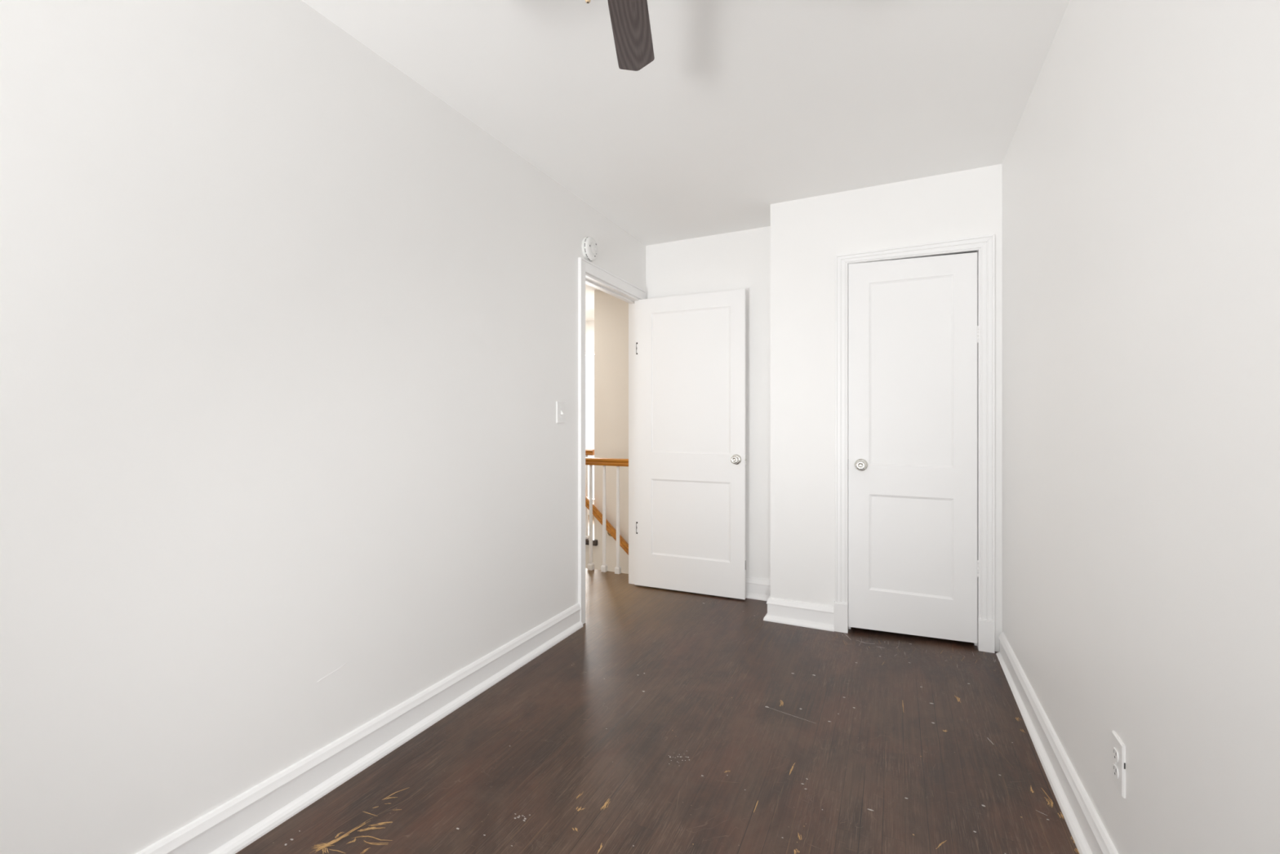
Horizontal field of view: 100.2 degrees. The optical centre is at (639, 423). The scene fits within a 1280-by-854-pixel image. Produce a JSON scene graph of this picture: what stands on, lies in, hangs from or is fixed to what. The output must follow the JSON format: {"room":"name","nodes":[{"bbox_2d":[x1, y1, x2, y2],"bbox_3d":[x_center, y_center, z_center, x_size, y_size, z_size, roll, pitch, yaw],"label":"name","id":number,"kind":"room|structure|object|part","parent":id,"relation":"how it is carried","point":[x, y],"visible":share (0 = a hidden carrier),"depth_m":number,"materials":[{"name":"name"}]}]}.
{"room":"empty bedroom","nodes":[
{"label":"empty bedroom","id":0,"kind":"room"},
{"bbox_2d":[0,0,645,853],"bbox_3d":[-1.318,-0.066,1.138,0.101,2.440,6.120,0,0,25],"label":"wall","id":1,"kind":"structure","parent":0,"point":[288,335],"depth_m":1.49,"materials":[{"name":"white paint"}]},
{"bbox_2d":[136,603,582,853],"bbox_3d":[-1.456,1.089,0.694,0.034,0.130,5.200,0,0,25],"label":"baseboard","id":2,"kind":"structure","parent":1,"relation":"attached to","point":[240,821],"depth_m":1.74,"materials":[{"name":"white paint"}]},
{"bbox_2d":[555,401,564,422],"bbox_3d":[-0.421,-0.057,2.883,0.019,0.115,0.078,0,0,25],"label":"light switch","id":3,"kind":"object","parent":1,"relation":"attached to","point":[560,406],"visible":1,"depth_m":2.88,"materials":[{"name":"white plastic"}]},
{"bbox_2d":[581,236,598,262],"bbox_3d":[-0.287,-1.020,3.135,0.044,0.143,0.143,0,0,25],"label":"smoke detector","id":4,"kind":"object","parent":1,"relation":"attached to","point":[589,248],"visible":0.99,"depth_m":3.10,"materials":[{"name":"white plastic"}]},
{"bbox_3d":[-0.301,-1.020,3.142,0.013,0.143,0.143,0,0,25],"label":"plate","id":5,"kind":"part","parent":4,"relation":"part of","materials":[{"name":"white plastic"}]},
{"bbox_2d":[577,257,647,623],"bbox_3d":[-0.205,0.105,3.471,0.136,2.098,0.910,0,0,25],"label":"door frame","id":6,"kind":"structure","parent":1,"relation":"attached to","point":[597,277],"depth_m":3.13,"materials":[{"name":"white paint"}]},
{"bbox_2d":[634,288,746,599],"bbox_3d":[0.332,0.137,3.639,0.794,2.013,0.154,0,0,24],"label":"door","id":7,"kind":"structure","parent":6,"relation":"attached to","point":[690,350],"depth_m":3.62,"materials":[{"name":"white paint"}]},
{"bbox_3d":[0.615,0.237,3.459,0.052,0.052,0.056,0,0,24],"label":"knob","id":8,"kind":"part","parent":7,"relation":"part of","materials":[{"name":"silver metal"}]},
{"bbox_2d":[585,320,594,515],"bbox_3d":[-0.762,-0.066,6.189,1.700,2.440,1.280,0,0,25],"label":"wall","id":9,"kind":"structure","parent":0,"point":[589,325],"depth_m":6.73,"materials":[{"name":"white paint"}]},
{"bbox_2d":[585,350,594,502],"bbox_3d":[-0.598,0.046,6.765,1.000,1.915,0.080,0,0,25],"label":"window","id":10,"kind":"structure","parent":9,"relation":"in","point":[587,353],"depth_m":6.74,"materials":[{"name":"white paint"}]},
{"bbox_2d":[585,289,628,573],"bbox_3d":[0.327,0.684,4.895,4.780,3.940,0.120,0,0,25],"label":"wall","id":11,"kind":"structure","parent":0,"point":[611,313],"depth_m":5.11,"materials":[{"name":"beige paint"}]},
{"bbox_2d":[585,495,628,555],"bbox_3d":[-0.234,1.036,5.044,1.438,1.325,0.095,0,0,25],"label":"wall handrail","id":12,"kind":"object","parent":11,"relation":"attached to","point":[611,531],"visible":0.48,"depth_m":5.04,"materials":[{"name":"brown wood"}]},
{"bbox_2d":[235,515,1079,853],"bbox_3d":[-0.991,1.203,2.244,4.680,0.142,8.400,0,0,25],"label":"floor","id":13,"kind":"structure","parent":0,"point":[669,722],"depth_m":1.86,"materials":[{"name":"brown wood"}]},
{"bbox_2d":[585,448,594,538],"bbox_3d":[-0.743,0.706,5.363,0.645,0.897,0.060,0,0,25],"label":"stair railing","id":14,"kind":"object","parent":13,"relation":"on","point":[588,451],"visible":0.17,"depth_m":5.25,"materials":[{"name":"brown wood"}]},
{"bbox_3d":[-0.743,0.285,5.363,0.645,0.057,0.060,0,0,25],"label":"handrail","id":15,"kind":"part","parent":14,"relation":"part of","materials":[{"name":"brown wood"}]},
{"bbox_2d":[585,457,628,573],"bbox_3d":[-0.706,0.713,4.369,1.567,0.882,0.060,0,0,25],"label":"stair railing","id":16,"kind":"object","parent":13,"relation":"on","point":[590,461],"visible":0.2,"depth_m":4.15,"materials":[{"name":"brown wood"}]},
{"bbox_3d":[-0.706,0.300,4.369,1.567,0.057,0.060,0,0,25],"label":"handrail","id":17,"kind":"part","parent":16,"relation":"part of","materials":[{"name":"brown wood"}]},
{"bbox_2d":[301,0,1069,320],"bbox_3d":[-0.980,-1.336,2.267,4.880,0.100,8.650,0,0,25],"label":"ceiling","id":18,"kind":"structure","parent":0,"point":[741,108],"depth_m":2.04,"materials":[{"name":"white paint"}]},
{"bbox_2d":[585,0,654,71],"bbox_3d":[-0.099,-1.075,1.125,0.988,0.422,1.022,0,0,25],"label":"ceiling fan","id":19,"kind":"object","parent":18,"relation":"hanging from","point":[629,19],"visible":1,"depth_m":1.49,"materials":[{"name":"brown wood"}]},
{"bbox_3d":[-0.025,-1.086,1.456,0.110,0.006,0.382,-11,-1,5],"label":"blade","id":20,"kind":"part","parent":19,"relation":"part of","materials":[{"name":"wood"}]},
{"bbox_2d":[645,226,770,579],"bbox_3d":[0.971,-0.066,3.492,2.210,2.440,0.100,0,0,25],"label":"wall","id":21,"kind":"structure","parent":0,"point":[739,260],"depth_m":3.55,"materials":[{"name":"white paint"}]},
{"bbox_2d":[770,164,1002,651],"bbox_3d":[1.357,-0.066,3.058,1.141,2.440,0.352,0,0,25],"label":"wall","id":22,"kind":"structure","parent":0,"point":[807,234],"depth_m":3.02,"materials":[{"name":"white paint"}]},
{"bbox_2d":[746,577,834,631],"bbox_3d":[0.567,1.089,3.415,1.306,0.130,0.386,0,0,25],"label":"baseboard","id":23,"kind":"structure","parent":22,"relation":"attached to","point":[814,615],"depth_m":3.08,"materials":[{"name":"white paint"}]},
{"bbox_2d":[848,252,978,643],"bbox_3d":[1.425,0.123,2.819,0.620,2.007,0.094,0,0,25],"label":"door","id":24,"kind":"structure","parent":22,"relation":"in","point":[913,329],"depth_m":2.83,"materials":[{"name":"white paint"}]},
{"bbox_3d":[1.199,0.229,2.905,0.052,0.052,0.056,0,0,25],"label":"knob","id":25,"kind":"part","parent":24,"relation":"part of","materials":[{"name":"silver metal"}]},
{"bbox_2d":[833,233,995,653],"bbox_3d":[1.442,0.108,2.862,0.753,2.091,0.128,0,0,25],"label":"door frame","id":26,"kind":"structure","parent":22,"relation":"attached to","point":[984,245],"depth_m":2.70,"materials":[{"name":"white paint"}]},
{"bbox_2d":[1002,0,1279,853],"bbox_3d":[0.676,-0.066,0.187,0.100,2.440,6.320,0,0,25],"label":"wall","id":27,"kind":"structure","parent":0,"point":[1141,162],"depth_m":1.12,"materials":[{"name":"white paint"}]},
{"bbox_2d":[995,631,1118,853],"bbox_3d":[0.533,1.089,0.043,0.034,0.130,5.736,0,0,25],"label":"baseboard","id":28,"kind":"structure","parent":27,"relation":"attached to","point":[1089,834],"depth_m":1.69,"materials":[{"name":"white paint"}]},
{"bbox_2d":[1111,730,1125,798],"bbox_3d":[1.130,0.805,1.266,0.009,0.121,0.070,0,0,25],"label":"wall outlet","id":29,"kind":"object","parent":27,"relation":"attached to","point":[1118,748],"visible":1,"depth_m":1.25,"materials":[{"name":"white plastic"}]},
{"bbox_2d":[1112,746,1119,762],"bbox_3d":[1.127,0.785,1.268,0.003,0.025,0.033,0,0,25],"label":"receptacle","id":30,"kind":"object","parent":29,"relation":"attached to","point":[1115,749],"depth_m":1.26,"materials":[{"name":"white plastic"}]},
{"bbox_2d":[1112,763,1119,778],"bbox_3d":[1.127,0.825,1.268,0.003,0.025,0.033,0,0,25],"label":"receptacle","id":31,"kind":"object","parent":29,"relation":"attached to","point":[1115,766],"depth_m":1.26,"materials":[{"name":"white plastic"}]}
]}

